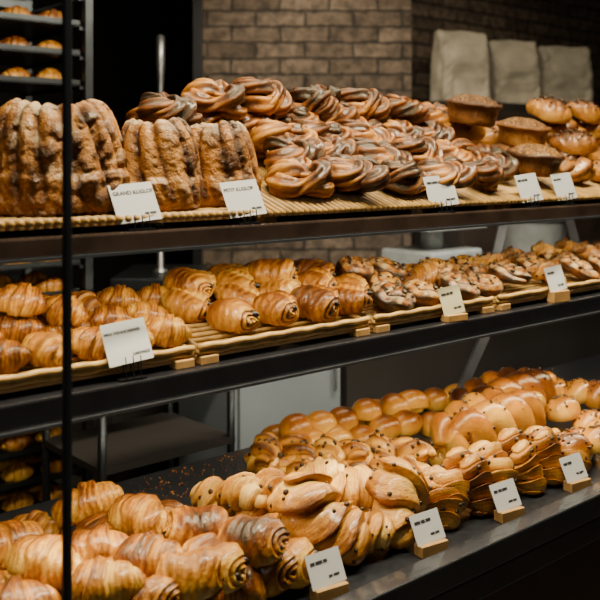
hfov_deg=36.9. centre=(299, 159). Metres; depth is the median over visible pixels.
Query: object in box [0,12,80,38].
baking tray
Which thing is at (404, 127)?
knot
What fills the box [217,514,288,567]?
pain au chocolat
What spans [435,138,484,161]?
knot
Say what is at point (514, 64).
flour bag
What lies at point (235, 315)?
mini pain au chocolat
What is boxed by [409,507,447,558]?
price card
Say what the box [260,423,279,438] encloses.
bun
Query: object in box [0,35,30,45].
croissant
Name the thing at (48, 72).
croissant
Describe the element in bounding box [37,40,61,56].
croissant
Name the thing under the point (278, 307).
mini pain au chocolat
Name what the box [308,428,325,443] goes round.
bun
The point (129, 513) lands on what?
croissant
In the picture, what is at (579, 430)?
bun
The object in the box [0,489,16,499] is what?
croissant
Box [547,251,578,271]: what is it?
pastry
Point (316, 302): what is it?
mini pain au chocolat
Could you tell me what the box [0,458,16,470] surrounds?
croissant
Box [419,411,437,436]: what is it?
bun
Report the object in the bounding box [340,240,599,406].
countertop
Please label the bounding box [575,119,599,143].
seeded roll
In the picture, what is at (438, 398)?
bun
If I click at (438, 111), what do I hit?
knot
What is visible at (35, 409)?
shelf
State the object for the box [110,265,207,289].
countertop
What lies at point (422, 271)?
roll
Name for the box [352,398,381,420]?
bun
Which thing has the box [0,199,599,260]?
shelf
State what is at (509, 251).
pastry
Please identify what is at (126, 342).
price card
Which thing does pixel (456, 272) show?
roll
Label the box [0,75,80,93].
baking tray
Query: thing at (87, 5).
rack
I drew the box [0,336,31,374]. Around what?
croissant
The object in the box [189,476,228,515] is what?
croissant
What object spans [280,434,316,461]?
chocolate twist
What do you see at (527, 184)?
price card
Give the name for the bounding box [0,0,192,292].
wall
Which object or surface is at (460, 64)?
flour bag
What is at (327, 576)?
price card
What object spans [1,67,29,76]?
croissant
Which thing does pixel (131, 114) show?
knot
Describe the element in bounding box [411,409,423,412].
bun
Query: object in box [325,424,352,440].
bun
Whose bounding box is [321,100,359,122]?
knot
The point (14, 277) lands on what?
baking tray
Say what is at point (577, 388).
bun
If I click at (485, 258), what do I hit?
pastry
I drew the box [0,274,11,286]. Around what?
croissant
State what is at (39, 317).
croissant
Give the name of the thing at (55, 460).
croissant
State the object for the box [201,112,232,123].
knot
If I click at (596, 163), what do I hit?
seeded roll
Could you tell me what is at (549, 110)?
seeded roll
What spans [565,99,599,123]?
seeded roll
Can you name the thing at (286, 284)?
mini pain au chocolat
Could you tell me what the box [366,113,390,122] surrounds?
knot
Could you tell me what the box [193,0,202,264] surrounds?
trim
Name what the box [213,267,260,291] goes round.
mini pain au chocolat
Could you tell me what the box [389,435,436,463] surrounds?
chocolate twist
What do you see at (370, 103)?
knot
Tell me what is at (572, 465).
price card
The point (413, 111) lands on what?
knot
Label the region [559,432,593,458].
bun
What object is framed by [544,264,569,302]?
price card
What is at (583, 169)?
seeded roll
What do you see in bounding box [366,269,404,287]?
roll
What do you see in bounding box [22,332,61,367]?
croissant
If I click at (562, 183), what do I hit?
price card
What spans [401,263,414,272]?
roll
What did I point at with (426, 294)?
roll
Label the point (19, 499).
croissant
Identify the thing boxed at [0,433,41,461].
baking tray
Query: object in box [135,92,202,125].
knot
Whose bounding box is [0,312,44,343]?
croissant
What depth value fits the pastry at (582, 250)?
2.81 m
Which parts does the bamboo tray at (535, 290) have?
board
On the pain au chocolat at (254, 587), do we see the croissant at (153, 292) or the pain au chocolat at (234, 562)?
the pain au chocolat at (234, 562)
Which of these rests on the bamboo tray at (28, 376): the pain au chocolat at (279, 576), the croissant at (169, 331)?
the croissant at (169, 331)
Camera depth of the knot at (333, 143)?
2.04 m
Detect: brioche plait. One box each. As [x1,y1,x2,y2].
[429,382,545,465]
[448,367,557,409]
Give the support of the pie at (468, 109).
on the pie at (472, 133)
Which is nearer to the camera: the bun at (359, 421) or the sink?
the bun at (359, 421)
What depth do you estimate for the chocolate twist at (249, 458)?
2.12 m
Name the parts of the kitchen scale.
weighing plate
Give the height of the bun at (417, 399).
0.058 m
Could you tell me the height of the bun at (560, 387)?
0.078 m
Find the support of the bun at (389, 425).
on the display case
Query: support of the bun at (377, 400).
on the display case
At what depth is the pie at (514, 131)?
2.54 m
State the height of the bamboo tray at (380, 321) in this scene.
0.074 m
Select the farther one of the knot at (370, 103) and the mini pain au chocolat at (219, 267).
the knot at (370, 103)
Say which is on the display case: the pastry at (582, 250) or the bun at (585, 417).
the bun at (585, 417)
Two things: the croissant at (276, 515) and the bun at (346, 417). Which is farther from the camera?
the bun at (346, 417)
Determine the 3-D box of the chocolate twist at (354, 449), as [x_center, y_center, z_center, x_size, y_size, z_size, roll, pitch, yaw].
[0.127,0.695,2.135,0.079,0.072,0.149,0,0,-30]
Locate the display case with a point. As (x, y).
(551, 551)
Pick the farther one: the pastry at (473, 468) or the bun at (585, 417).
the bun at (585, 417)
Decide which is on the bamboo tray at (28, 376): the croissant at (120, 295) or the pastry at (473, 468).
the croissant at (120, 295)
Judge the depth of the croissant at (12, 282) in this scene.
3.08 m
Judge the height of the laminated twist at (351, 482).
0.096 m
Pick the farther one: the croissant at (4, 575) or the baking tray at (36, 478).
the baking tray at (36, 478)
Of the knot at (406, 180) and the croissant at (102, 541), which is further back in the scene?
the knot at (406, 180)
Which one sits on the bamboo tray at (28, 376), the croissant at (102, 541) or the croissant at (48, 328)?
the croissant at (48, 328)
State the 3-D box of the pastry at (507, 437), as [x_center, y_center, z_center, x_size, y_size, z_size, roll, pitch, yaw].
[0.497,0.688,2.089,0.101,0.131,0.094,0,0,6]
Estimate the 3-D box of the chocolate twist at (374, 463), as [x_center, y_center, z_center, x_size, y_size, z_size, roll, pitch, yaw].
[0.189,0.720,2.093,0.079,0.072,0.149,0,0,-21]
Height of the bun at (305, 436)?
0.066 m
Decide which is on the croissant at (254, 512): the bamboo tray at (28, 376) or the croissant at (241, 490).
the croissant at (241, 490)
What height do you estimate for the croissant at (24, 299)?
0.060 m
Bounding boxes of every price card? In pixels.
[99,317,153,382]
[107,181,161,231]
[219,179,266,224]
[304,546,348,599]
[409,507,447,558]
[423,176,458,212]
[437,284,467,322]
[489,478,524,523]
[514,173,542,207]
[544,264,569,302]
[550,172,577,205]
[559,452,590,492]
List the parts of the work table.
leg, leg, leg, leg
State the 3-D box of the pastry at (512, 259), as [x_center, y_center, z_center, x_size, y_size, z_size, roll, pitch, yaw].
[0.679,0.306,2.674,0.119,0.070,0.070,0,0,-13]
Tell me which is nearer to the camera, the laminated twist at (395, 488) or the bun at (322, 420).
the laminated twist at (395, 488)
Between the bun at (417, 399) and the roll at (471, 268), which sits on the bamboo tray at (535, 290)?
the roll at (471, 268)
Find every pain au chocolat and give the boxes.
[129,574,179,599]
[155,546,223,599]
[160,287,211,322]
[163,270,215,298]
[163,504,230,547]
[164,267,215,296]
[182,532,249,594]
[205,298,259,333]
[206,263,248,273]
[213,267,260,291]
[213,279,259,305]
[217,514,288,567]
[240,565,268,599]
[246,258,297,282]
[252,290,298,325]
[258,278,302,294]
[260,548,297,597]
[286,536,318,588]
[290,284,339,321]
[294,258,335,276]
[297,266,336,287]
[333,282,372,314]
[334,267,339,277]
[334,273,369,290]
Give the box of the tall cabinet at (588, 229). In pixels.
[412,100,599,251]
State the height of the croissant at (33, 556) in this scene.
0.076 m
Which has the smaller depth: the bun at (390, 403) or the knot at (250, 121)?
the knot at (250, 121)
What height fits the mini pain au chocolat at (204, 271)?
0.068 m
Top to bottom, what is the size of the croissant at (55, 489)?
0.058 m
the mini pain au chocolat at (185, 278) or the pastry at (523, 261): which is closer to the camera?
the mini pain au chocolat at (185, 278)
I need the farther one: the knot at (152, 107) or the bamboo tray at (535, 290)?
the bamboo tray at (535, 290)
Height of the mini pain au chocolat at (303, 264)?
0.068 m
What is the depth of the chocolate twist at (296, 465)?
2.06 m
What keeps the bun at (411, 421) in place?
on the display case
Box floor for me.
[51,415,112,488]
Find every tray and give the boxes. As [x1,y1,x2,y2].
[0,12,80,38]
[0,43,80,66]
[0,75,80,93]
[0,207,261,230]
[0,258,80,270]
[0,289,194,393]
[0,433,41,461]
[0,450,80,492]
[0,480,58,512]
[8,275,80,295]
[135,291,369,364]
[256,159,506,221]
[357,296,493,333]
[489,173,599,207]
[491,272,599,310]
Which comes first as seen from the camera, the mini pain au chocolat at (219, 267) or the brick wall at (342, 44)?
the mini pain au chocolat at (219, 267)
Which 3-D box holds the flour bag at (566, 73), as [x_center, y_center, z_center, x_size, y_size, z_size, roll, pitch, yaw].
[1.717,-0.537,5.867,0.385,0.414,0.209,0,0,-18]
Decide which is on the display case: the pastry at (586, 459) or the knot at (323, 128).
the pastry at (586, 459)
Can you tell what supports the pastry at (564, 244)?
on the bamboo tray at (535, 290)
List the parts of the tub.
lid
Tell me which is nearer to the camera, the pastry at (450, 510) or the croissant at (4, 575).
the croissant at (4, 575)
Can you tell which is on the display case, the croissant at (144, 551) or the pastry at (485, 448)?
the pastry at (485, 448)
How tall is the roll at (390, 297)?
0.073 m
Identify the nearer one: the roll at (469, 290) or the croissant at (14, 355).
the croissant at (14, 355)
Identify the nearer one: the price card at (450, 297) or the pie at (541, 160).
the price card at (450, 297)
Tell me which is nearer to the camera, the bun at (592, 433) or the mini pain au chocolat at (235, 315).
the mini pain au chocolat at (235, 315)
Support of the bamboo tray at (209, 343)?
on the display case
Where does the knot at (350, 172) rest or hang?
on the bamboo tray at (381, 200)
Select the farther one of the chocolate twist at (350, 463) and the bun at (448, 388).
the bun at (448, 388)
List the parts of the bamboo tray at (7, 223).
board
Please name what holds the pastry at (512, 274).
on the bamboo tray at (535, 290)
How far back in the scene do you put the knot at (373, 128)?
2.22 m
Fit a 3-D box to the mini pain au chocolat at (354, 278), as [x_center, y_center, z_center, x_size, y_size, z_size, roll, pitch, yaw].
[0.114,0.305,2.125,0.115,0.076,0.088,0,0,32]
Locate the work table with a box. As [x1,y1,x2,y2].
[42,390,234,501]
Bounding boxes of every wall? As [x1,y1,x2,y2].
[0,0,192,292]
[203,0,410,267]
[411,0,599,245]
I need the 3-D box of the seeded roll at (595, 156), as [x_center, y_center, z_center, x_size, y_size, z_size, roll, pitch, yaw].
[0.991,-0.012,2.902,0.122,0.083,0.114,0,0,-7]
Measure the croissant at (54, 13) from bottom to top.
0.064 m
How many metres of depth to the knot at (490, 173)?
2.27 m
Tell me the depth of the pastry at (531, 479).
2.03 m
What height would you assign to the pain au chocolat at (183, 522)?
0.076 m
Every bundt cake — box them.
[0,98,129,217]
[120,117,203,211]
[190,121,261,207]
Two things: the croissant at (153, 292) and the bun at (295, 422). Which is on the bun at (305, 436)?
the bun at (295, 422)
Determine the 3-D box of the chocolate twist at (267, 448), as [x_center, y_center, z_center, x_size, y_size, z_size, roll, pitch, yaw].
[-0.079,0.697,2.151,0.083,0.072,0.156,0,0,4]
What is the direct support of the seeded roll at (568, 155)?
on the bamboo tray at (508, 190)
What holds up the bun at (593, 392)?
on the display case
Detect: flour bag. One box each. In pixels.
[430,29,490,100]
[488,40,539,103]
[537,46,592,102]
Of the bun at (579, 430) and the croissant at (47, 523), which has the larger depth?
the bun at (579, 430)
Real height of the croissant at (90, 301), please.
0.060 m
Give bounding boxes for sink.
[110,265,207,482]
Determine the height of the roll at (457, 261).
0.061 m
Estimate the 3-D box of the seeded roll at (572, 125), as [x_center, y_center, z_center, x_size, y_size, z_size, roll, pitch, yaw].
[0.840,-0.090,2.880,0.160,0.097,0.093,0,0,-16]
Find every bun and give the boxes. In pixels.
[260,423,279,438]
[279,413,311,436]
[279,433,312,443]
[307,410,336,433]
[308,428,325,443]
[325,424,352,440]
[330,406,357,430]
[349,407,364,424]
[350,424,374,442]
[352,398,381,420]
[365,399,379,425]
[369,414,401,437]
[378,393,410,414]
[393,409,422,435]
[399,389,429,408]
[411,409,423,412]
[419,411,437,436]
[424,387,447,411]
[444,384,457,403]
[545,394,580,421]
[555,378,565,395]
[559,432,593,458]
[563,426,585,433]
[564,378,588,403]
[572,409,599,427]
[582,424,599,454]
[584,379,599,408]
[585,420,599,428]
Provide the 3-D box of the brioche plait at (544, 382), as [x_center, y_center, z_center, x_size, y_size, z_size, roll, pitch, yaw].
[0.587,0.683,2.579,0.454,0.158,0.181,0,0,-41]
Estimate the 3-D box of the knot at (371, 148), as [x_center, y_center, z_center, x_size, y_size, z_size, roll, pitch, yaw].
[0.177,-0.005,2.161,0.152,0.101,0.173,0,0,36]
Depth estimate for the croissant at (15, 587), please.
1.38 m
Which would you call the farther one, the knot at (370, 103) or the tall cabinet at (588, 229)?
the tall cabinet at (588, 229)
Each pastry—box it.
[418,464,469,509]
[424,475,464,529]
[442,446,473,499]
[459,453,495,515]
[468,449,518,483]
[469,440,507,458]
[473,252,502,265]
[485,258,517,267]
[488,263,531,284]
[496,427,529,486]
[501,245,524,258]
[508,251,535,263]
[509,439,546,494]
[515,254,547,268]
[523,425,558,451]
[526,262,565,283]
[530,240,556,256]
[532,430,565,485]
[539,247,573,260]
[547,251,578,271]
[552,428,591,471]
[554,238,577,257]
[559,255,599,280]
[572,241,599,260]
[587,254,599,273]
[590,240,599,251]
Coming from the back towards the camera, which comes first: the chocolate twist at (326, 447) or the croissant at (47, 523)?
the chocolate twist at (326, 447)
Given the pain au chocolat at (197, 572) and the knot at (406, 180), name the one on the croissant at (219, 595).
the pain au chocolat at (197, 572)
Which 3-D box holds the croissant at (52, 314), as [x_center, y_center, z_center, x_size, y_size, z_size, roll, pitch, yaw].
[-0.428,0.271,1.625,0.069,0.061,0.083,0,0,-42]
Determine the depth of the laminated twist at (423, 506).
1.81 m
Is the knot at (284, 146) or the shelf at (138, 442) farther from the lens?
the shelf at (138, 442)
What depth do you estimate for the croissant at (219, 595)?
1.46 m
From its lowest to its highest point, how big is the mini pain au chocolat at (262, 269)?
0.068 m
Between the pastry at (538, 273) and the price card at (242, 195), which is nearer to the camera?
the price card at (242, 195)
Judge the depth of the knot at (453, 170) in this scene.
2.15 m
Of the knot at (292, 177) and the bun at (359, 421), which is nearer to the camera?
the knot at (292, 177)
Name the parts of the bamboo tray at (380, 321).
board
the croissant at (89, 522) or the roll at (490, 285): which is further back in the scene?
the roll at (490, 285)
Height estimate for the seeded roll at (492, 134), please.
0.088 m
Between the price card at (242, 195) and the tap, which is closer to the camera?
the price card at (242, 195)
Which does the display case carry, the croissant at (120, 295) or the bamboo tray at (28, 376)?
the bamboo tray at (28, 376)
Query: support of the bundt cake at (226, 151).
on the bamboo tray at (7, 223)
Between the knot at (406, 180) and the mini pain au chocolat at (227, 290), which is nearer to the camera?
the mini pain au chocolat at (227, 290)
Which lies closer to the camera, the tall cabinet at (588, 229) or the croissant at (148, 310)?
the croissant at (148, 310)
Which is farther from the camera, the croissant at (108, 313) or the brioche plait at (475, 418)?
the brioche plait at (475, 418)
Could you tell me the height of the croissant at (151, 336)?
0.064 m
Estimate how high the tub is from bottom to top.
0.230 m
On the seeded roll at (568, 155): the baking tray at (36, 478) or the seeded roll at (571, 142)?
the seeded roll at (571, 142)
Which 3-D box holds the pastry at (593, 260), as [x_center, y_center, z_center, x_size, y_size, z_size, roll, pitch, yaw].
[0.928,0.320,2.719,0.116,0.068,0.102,0,0,1]
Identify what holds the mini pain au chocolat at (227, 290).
on the bamboo tray at (209, 343)
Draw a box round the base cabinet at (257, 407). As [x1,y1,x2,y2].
[179,368,339,465]
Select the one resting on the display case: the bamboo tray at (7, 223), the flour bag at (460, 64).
the bamboo tray at (7, 223)
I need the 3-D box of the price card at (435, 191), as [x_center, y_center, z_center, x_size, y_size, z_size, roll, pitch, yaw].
[0.332,0.078,2.108,0.090,0.090,0.033,0,0,-27]
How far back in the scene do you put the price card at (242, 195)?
1.73 m
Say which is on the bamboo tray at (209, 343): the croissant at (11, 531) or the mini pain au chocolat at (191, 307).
the mini pain au chocolat at (191, 307)
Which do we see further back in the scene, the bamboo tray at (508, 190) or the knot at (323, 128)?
the bamboo tray at (508, 190)
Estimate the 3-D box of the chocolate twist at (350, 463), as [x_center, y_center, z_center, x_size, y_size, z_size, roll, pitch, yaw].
[0.137,0.721,2.091,0.081,0.075,0.153,0,0,-37]
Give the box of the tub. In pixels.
[502,220,564,252]
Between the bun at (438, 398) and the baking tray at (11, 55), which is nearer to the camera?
the bun at (438, 398)
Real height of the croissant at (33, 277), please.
0.065 m
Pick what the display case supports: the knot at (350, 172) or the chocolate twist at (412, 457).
the chocolate twist at (412, 457)
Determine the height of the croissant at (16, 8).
0.065 m
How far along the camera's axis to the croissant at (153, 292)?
1.84 m
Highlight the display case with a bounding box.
[0,0,599,599]
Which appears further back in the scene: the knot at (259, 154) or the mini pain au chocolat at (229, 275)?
the knot at (259, 154)
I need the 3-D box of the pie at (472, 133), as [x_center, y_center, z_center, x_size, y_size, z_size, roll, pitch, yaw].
[0.466,-0.099,2.600,0.144,0.091,0.108,0,0,8]
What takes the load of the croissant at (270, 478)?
on the croissant at (254, 512)
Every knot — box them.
[125,106,138,120]
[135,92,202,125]
[181,78,247,119]
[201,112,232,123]
[232,77,291,115]
[233,112,277,133]
[250,119,317,150]
[255,150,265,158]
[263,132,329,169]
[264,155,334,197]
[277,103,319,123]
[289,84,340,119]
[294,119,354,139]
[318,135,363,156]
[318,152,390,191]
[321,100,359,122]
[336,116,400,142]
[340,88,390,120]
[351,137,413,160]
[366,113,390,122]
[377,155,427,196]
[382,119,423,135]
[384,93,430,123]
[391,117,419,125]
[391,134,442,163]
[417,155,476,188]
[418,120,456,141]
[423,102,459,128]
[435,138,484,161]
[471,155,504,191]
[476,142,518,180]
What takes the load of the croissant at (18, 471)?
on the baking tray at (36, 478)
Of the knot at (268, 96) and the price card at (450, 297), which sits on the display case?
the price card at (450, 297)
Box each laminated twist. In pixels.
[330,464,373,511]
[351,505,394,554]
[365,456,429,548]
[418,497,426,510]
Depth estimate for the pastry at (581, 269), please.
2.57 m
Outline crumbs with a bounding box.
[133,452,254,498]
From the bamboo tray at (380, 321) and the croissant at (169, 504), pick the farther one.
the bamboo tray at (380, 321)
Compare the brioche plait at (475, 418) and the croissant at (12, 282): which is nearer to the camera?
the brioche plait at (475, 418)
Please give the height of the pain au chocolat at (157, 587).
0.085 m
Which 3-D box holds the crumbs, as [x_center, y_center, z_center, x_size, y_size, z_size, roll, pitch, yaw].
[-0.175,0.759,2.176,0.451,0.005,0.331,0,0,0]
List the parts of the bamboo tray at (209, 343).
board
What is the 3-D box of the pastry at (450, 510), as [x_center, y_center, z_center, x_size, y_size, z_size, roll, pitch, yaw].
[0.291,0.708,1.873,0.102,0.107,0.097,0,0,3]
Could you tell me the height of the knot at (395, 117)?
0.102 m
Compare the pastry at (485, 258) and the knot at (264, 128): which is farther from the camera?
the pastry at (485, 258)
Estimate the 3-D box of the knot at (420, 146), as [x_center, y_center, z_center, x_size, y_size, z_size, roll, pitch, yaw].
[0.280,-0.018,2.246,0.148,0.097,0.130,0,0,16]
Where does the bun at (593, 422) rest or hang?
on the display case
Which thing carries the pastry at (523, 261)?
on the bamboo tray at (535, 290)
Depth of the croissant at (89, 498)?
1.71 m
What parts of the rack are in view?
post, post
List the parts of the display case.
panel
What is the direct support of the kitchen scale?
on the countertop at (558, 343)
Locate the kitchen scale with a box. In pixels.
[382,226,486,263]
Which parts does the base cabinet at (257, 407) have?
door, handle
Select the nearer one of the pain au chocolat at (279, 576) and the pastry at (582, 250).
the pain au chocolat at (279, 576)
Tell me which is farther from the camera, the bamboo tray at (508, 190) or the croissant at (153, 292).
the bamboo tray at (508, 190)
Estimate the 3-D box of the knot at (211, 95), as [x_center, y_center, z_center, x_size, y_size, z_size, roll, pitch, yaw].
[-0.194,-0.137,2.026,0.153,0.096,0.134,0,0,-13]
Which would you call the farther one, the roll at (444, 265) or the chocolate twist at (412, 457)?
the roll at (444, 265)
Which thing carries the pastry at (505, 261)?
on the bamboo tray at (535, 290)
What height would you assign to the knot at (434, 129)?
0.099 m
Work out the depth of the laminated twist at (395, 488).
1.77 m
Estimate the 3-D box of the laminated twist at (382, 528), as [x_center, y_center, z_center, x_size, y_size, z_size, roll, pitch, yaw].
[0.116,0.715,1.739,0.144,0.086,0.099,0,0,19]
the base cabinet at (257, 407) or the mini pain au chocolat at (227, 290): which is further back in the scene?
the base cabinet at (257, 407)
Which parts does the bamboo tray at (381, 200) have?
board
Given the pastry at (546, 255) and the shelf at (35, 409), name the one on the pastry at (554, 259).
the pastry at (546, 255)
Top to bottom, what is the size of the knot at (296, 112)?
0.094 m
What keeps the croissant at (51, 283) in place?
on the baking tray at (14, 277)
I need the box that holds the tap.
[153,34,167,272]
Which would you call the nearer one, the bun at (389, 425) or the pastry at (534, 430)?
the pastry at (534, 430)
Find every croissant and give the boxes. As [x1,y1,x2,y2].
[0,5,31,23]
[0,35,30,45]
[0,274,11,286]
[0,281,19,287]
[0,282,46,316]
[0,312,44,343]
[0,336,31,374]
[0,434,29,451]
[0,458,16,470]
[0,460,33,481]
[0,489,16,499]
[0,490,33,511]
[0,520,43,569]
[0,569,11,583]
[0,574,61,599]
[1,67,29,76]
[5,534,82,589]
[12,510,61,534]
[18,271,46,285]
[21,483,41,491]
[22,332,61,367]
[34,275,61,291]
[34,294,49,323]
[35,427,61,441]
[36,68,61,78]
[37,9,61,17]
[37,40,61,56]
[37,484,61,500]
[40,454,61,473]
[41,294,87,326]
[44,320,90,335]
[51,480,123,528]
[72,290,100,311]
[72,326,106,360]
[72,524,128,560]
[72,555,146,599]
[75,511,113,529]
[87,303,132,326]
[95,284,142,307]
[108,317,155,347]
[108,493,168,534]
[111,530,186,577]
[125,300,168,321]
[135,283,169,307]
[145,313,191,348]
[160,499,182,512]
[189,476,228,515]
[205,588,240,599]
[214,472,267,511]
[228,507,268,516]
[254,467,285,511]
[265,512,281,519]
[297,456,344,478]
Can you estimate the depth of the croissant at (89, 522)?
1.68 m
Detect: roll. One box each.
[337,255,374,280]
[366,256,407,280]
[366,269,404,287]
[370,280,415,312]
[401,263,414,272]
[403,260,437,284]
[404,279,442,306]
[419,257,454,273]
[435,268,467,288]
[437,273,479,300]
[449,254,478,269]
[459,261,488,277]
[469,274,503,296]
[472,121,511,146]
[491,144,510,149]
[526,95,571,123]
[542,119,586,142]
[549,129,597,154]
[550,146,580,160]
[557,157,595,183]
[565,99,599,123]
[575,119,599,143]
[587,144,599,160]
[592,160,599,181]
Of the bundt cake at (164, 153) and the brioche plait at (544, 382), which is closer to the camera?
the bundt cake at (164, 153)
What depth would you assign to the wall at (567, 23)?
6.31 m
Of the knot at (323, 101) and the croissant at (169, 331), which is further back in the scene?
the knot at (323, 101)
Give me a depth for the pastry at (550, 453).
2.09 m
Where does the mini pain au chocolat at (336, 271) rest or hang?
on the bamboo tray at (380, 321)
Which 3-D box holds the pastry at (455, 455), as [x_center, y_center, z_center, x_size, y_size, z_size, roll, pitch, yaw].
[0.356,0.689,1.958,0.093,0.118,0.098,0,0,19]
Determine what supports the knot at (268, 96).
on the knot at (250, 121)
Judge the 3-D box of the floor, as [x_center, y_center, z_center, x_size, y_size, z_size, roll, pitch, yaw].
[0.569,1.500,3.151,11.000,0.100,10.000,0,0,-41]
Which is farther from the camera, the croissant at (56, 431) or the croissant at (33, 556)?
the croissant at (56, 431)
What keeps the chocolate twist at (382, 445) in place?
on the chocolate twist at (374, 463)
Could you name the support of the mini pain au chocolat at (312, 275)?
on the bamboo tray at (209, 343)
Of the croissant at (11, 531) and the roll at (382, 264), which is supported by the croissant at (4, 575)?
the croissant at (11, 531)
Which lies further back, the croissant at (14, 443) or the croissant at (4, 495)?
the croissant at (4, 495)
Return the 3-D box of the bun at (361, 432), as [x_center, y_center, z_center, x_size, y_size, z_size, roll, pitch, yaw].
[0.166,0.730,2.371,0.084,0.061,0.084,0,0,43]
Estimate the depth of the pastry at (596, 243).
3.00 m
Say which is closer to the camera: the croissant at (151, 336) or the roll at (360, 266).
the croissant at (151, 336)
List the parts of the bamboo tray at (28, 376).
board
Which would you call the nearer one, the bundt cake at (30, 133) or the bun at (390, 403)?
the bundt cake at (30, 133)
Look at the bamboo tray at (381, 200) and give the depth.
1.97 m
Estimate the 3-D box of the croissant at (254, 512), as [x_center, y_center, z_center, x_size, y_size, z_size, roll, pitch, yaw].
[-0.096,0.711,1.847,0.146,0.095,0.098,0,0,40]
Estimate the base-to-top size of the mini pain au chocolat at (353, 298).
0.069 m
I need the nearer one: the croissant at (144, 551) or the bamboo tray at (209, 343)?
the croissant at (144, 551)
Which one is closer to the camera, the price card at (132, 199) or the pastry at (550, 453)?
the price card at (132, 199)
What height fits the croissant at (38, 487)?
0.059 m
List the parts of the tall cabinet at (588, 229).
door, door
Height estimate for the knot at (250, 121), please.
0.095 m
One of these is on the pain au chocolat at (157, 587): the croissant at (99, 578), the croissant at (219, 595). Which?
the croissant at (99, 578)
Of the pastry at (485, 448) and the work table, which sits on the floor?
the work table
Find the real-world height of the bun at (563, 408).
0.071 m
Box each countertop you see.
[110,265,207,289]
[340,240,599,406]
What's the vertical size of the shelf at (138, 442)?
0.020 m
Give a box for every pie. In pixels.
[445,93,502,127]
[454,124,486,140]
[496,117,551,146]
[506,143,564,177]
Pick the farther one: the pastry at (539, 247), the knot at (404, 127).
the pastry at (539, 247)
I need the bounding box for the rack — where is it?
[0,0,92,481]
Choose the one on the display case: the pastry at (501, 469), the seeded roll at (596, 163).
the pastry at (501, 469)
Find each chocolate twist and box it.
[243,446,290,474]
[250,432,282,468]
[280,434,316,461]
[284,454,309,474]
[313,434,344,462]
[339,439,374,463]
[345,457,377,471]
[366,429,396,458]
[370,455,382,468]
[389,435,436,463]
[397,455,426,464]
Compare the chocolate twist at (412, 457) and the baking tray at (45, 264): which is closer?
the chocolate twist at (412, 457)
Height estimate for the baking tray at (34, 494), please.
0.022 m
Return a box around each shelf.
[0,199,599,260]
[0,289,599,433]
[44,412,230,476]
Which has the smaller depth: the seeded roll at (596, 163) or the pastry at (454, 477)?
the pastry at (454, 477)
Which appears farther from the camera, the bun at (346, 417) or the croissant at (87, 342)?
the bun at (346, 417)
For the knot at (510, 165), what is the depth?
2.40 m
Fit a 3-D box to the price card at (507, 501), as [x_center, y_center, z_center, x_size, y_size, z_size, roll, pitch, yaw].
[0.440,0.723,1.910,0.074,0.074,0.037,0,0,-33]
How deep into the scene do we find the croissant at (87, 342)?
1.55 m
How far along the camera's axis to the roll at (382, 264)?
2.23 m

